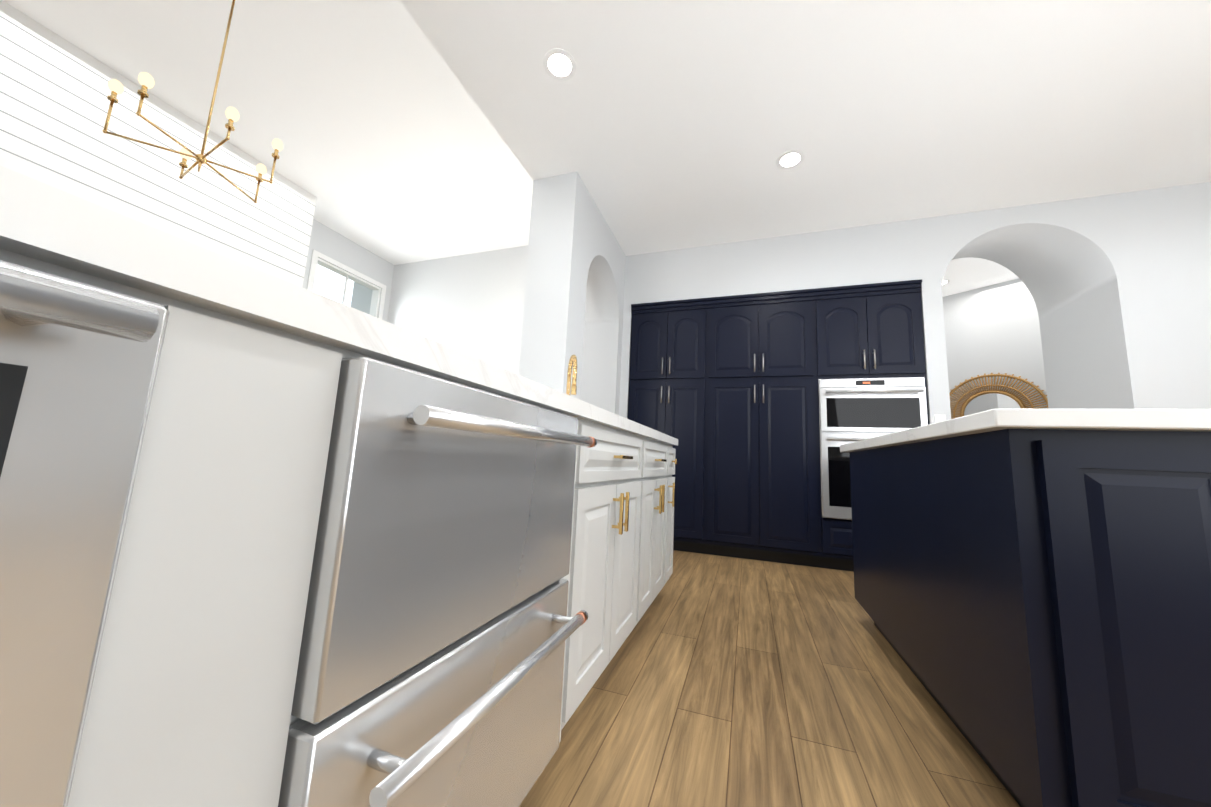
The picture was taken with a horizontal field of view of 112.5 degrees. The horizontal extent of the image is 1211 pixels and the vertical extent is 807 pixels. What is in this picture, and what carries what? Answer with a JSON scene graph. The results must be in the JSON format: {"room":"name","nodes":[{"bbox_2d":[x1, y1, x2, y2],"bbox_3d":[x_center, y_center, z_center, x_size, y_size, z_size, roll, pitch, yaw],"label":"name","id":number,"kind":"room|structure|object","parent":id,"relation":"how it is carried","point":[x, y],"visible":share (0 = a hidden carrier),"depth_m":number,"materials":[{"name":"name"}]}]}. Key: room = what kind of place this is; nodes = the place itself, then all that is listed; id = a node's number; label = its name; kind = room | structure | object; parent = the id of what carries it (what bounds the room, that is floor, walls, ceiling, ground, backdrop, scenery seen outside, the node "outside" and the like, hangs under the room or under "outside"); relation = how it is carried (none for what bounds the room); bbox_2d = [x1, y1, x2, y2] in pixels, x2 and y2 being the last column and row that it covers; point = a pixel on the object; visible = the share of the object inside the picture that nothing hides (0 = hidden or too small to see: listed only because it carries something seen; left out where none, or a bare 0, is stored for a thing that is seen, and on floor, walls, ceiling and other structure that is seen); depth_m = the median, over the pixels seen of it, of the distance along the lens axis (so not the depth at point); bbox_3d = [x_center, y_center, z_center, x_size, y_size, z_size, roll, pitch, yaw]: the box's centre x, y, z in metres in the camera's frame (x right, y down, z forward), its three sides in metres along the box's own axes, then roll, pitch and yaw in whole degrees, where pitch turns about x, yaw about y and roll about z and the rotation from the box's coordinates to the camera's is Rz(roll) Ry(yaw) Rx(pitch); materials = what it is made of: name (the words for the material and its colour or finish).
{"room":"kitchen","nodes":[
{"label":"kitchen","id":0,"kind":"room"},
{"bbox_2d":[0,0,316,286],"bbox_3d":[-5.107,-1.101,3.681,0.600,4.250,3.940,0,-8,19],"label":"wall","id":1,"kind":"structure","parent":0,"point":[55,91],"depth_m":4.00,"materials":[{"name":"white wood"}]},
{"bbox_2d":[3,0,532,264],"bbox_3d":[-3.909,-3.466,2.272,5.800,0.150,10.700,0,-8,19],"label":"ceiling","id":2,"kind":"structure","parent":0,"point":[371,116],"depth_m":4.15,"materials":[{"name":"white paint"}]},
{"bbox_2d":[102,0,282,202],"bbox_3d":[-2.856,-2.440,3.049,0.929,1.559,0.890,0,-8,19],"label":"chandelier","id":3,"kind":"object","parent":2,"relation":"hanging from","point":[145,80],"visible":1,"depth_m":2.90,"materials":[{"name":"gold metal"}]},
{"bbox_2d":[302,219,393,320],"bbox_3d":[-5.892,-1.288,2.626,0.180,4.250,10.700,0,-8,19],"label":"wall","id":4,"kind":"structure","parent":0,"point":[331,243],"depth_m":6.85,"materials":[{"name":"white paint"}]},
{"bbox_2d":[307,249,385,318],"bbox_3d":[-4.383,-1.809,6.839,0.230,0.950,1.390,0,-8,19],"label":"window","id":5,"kind":"structure","parent":4,"relation":"in","point":[376,291],"depth_m":6.88,"materials":[{"name":"white wood"}]},
{"bbox_2d":[350,245,584,393],"bbox_3d":[-2.290,-0.516,6.863,5.800,4.250,0.200,0,-8,19],"label":"wall","id":6,"kind":"structure","parent":0,"point":[471,304],"depth_m":6.99,"materials":[{"name":"white paint"}]},
{"bbox_2d":[399,0,625,414],"bbox_3d":[-1.431,-1.438,0.028,0.360,4.250,8.740,0,-8,19],"label":"wall","id":7,"kind":"structure","parent":0,"point":[575,271],"depth_m":2.89,"materials":[{"name":"white paint"}]},
{"bbox_2d":[519,550,1020,806],"bbox_3d":[0.666,1.248,2.756,14.100,0.100,16.000,0,-8,19],"label":"floor","id":8,"kind":"structure","parent":0,"point":[723,681],"depth_m":1.28,"materials":[{"name":"brown wood"}]},
{"bbox_2d":[0,189,231,806],"bbox_3d":[-0.783,0.304,0.073,0.752,0.880,0.623,0,-8,19],"label":"base cabinet","id":9,"kind":"object","parent":8,"relation":"on","point":[110,341],"depth_m":0.26,"materials":[{"name":"white"}]},
{"bbox_2d":[0,165,677,440],"bbox_3d":[-0.555,-0.071,0.634,0.650,0.040,4.250,0,-8,19],"label":"countertop","id":10,"kind":"structure","parent":9,"relation":"on","point":[15,182],"depth_m":0.33,"materials":[{"name":"white stone"}]},
{"bbox_2d":[136,277,387,806],"bbox_3d":[-0.657,0.361,0.431,0.750,0.880,0.145,0,-8,19],"label":"base cabinet","id":11,"kind":"object","parent":8,"relation":"on","point":[266,539],"depth_m":0.38,"materials":[{"name":"white wood"}]},
{"bbox_2d":[328,333,607,806],"bbox_3d":[-0.512,0.426,0.845,0.750,0.880,0.742,0,-8,19],"label":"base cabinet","id":12,"kind":"object","parent":8,"relation":"on","point":[472,647],"depth_m":0.59,"materials":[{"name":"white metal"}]},
{"bbox_2d":[596,417,659,680],"bbox_3d":[-0.298,0.522,1.452,0.750,0.880,0.830,0,-8,19],"label":"base cabinet","id":13,"kind":"object","parent":8,"relation":"on","point":[628,531],"depth_m":1.46,"materials":[{"name":"white wood"}]},
{"bbox_2d":[627,303,698,551],"bbox_3d":[0.688,0.237,4.022,0.816,2.256,0.666,0,-8,19],"label":"tall cabinet","id":14,"kind":"object","parent":8,"relation":"on","point":[661,394],"depth_m":3.80,"materials":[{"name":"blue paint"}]},
{"bbox_2d":[652,437,677,601],"bbox_3d":[-0.095,0.613,2.029,0.750,0.880,0.697,0,-8,19],"label":"base cabinet","id":15,"kind":"object","parent":8,"relation":"on","point":[665,452],"depth_m":2.15,"materials":[{"name":"white wood"}]},
{"bbox_2d":[691,295,806,565],"bbox_3d":[1.385,0.236,3.777,0.966,2.256,0.666,0,-8,19],"label":"tall cabinet","id":16,"kind":"object","parent":8,"relation":"on","point":[761,407],"depth_m":3.50,"materials":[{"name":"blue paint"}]},
{"bbox_2d":[803,283,928,571],"bbox_3d":[2.169,0.235,3.500,0.850,2.256,0.666,0,-8,19],"label":"tall cabinet","id":17,"kind":"object","parent":8,"relation":"on","point":[864,364],"depth_m":3.25,"materials":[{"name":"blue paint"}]},
{"bbox_2d":[845,428,1210,806],"bbox_3d":[1.661,0.599,1.330,1.166,0.880,1.518,0,-8,19],"label":"kitchen island","id":18,"kind":"object","parent":8,"relation":"on","point":[1032,588],"depth_m":0.82,"materials":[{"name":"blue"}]},
{"bbox_2d":[840,408,1210,451],"bbox_3d":[1.660,0.146,1.412,1.190,0.040,1.580,0,-8,19],"label":"island countertop","id":19,"kind":"structure","parent":18,"relation":"on","point":[1112,420],"depth_m":0.84,"materials":[{"name":"white stone"}]},
{"bbox_2d":[478,0,1210,255],"bbox_3d":[2.521,-2.233,-1.238,7.940,0.150,8.740,0,-8,19],"label":"ceiling","id":20,"kind":"structure","parent":0,"point":[678,124],"depth_m":2.31,"materials":[{"name":"white paint"}]},
{"bbox_2d":[543,48,575,80],"bbox_3d":[-0.245,-1.809,2.166,0.176,0.004,0.176,0,-8,19],"label":"recessed light","id":21,"kind":"object","parent":20,"relation":"in","point":[560,64],"visible":1,"depth_m":2.16,"materials":[{"name":"white plastic"}]},
{"bbox_2d":[776,150,804,168],"bbox_3d":[1.254,-1.654,2.750,0.176,0.004,0.176,0,-8,19],"label":"recessed light","id":22,"kind":"object","parent":20,"relation":"in","point":[789,159],"visible":1,"depth_m":2.75,"materials":[{"name":"white plastic"}]},
{"bbox_2d":[619,182,1210,423],"bbox_3d":[3.856,-0.168,3.089,8.300,3.100,0.820,0,-8,19],"label":"wall","id":23,"kind":"structure","parent":0,"point":[1118,285],"depth_m":3.13,"materials":[{"name":"white paint"}]},
{"bbox_2d":[934,414,945,422],"bbox_3d":[2.532,0.140,3.061,0.070,0.115,0.009,0,-8,19],"label":"switch plate","id":24,"kind":"object","parent":23,"relation":"attached to","point":[939,417],"visible":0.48,"depth_m":3.07,"materials":[{"name":"white plastic"}]},
{"bbox_2d":[942,258,1018,296],"bbox_3d":[5.119,-1.092,6.681,8.300,0.150,6.440,0,-8,19],"label":"ceiling","id":25,"kind":"structure","parent":0,"point":[964,274],"depth_m":4.39,"materials":[{"name":"white paint"}]},
{"bbox_2d":[942,279,949,284],"bbox_3d":[3.805,-1.370,4.605,0.176,0.004,0.176,0,-8,19],"label":"recessed light","id":26,"kind":"object","parent":25,"relation":"in","point":[945,281],"visible":0.4,"depth_m":4.56,"materials":[{"name":"white"}]},
{"bbox_2d":[943,278,1046,417],"bbox_3d":[5.020,0.019,3.479,0.160,2.950,4.200,8,-10,-33],"label":"wall","id":27,"kind":"structure","parent":0,"point":[993,329],"depth_m":4.53,"materials":[{"name":"white paint"}]},
{"bbox_2d":[949,373,1047,418],"bbox_3d":[4.240,0.122,4.444,0.048,0.932,0.936,8,-10,-33],"label":"sunburst mirror","id":28,"kind":"object","parent":27,"relation":"attached to","point":[985,400],"visible":0.4,"depth_m":4.45,"materials":[{"name":"wicker"}]},
{"label":"outside","id":29,"kind":"structure","parent":0,"visible":0},
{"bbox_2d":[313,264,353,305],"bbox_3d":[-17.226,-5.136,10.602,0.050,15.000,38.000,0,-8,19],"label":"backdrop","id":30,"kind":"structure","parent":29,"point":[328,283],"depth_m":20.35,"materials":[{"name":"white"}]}
]}

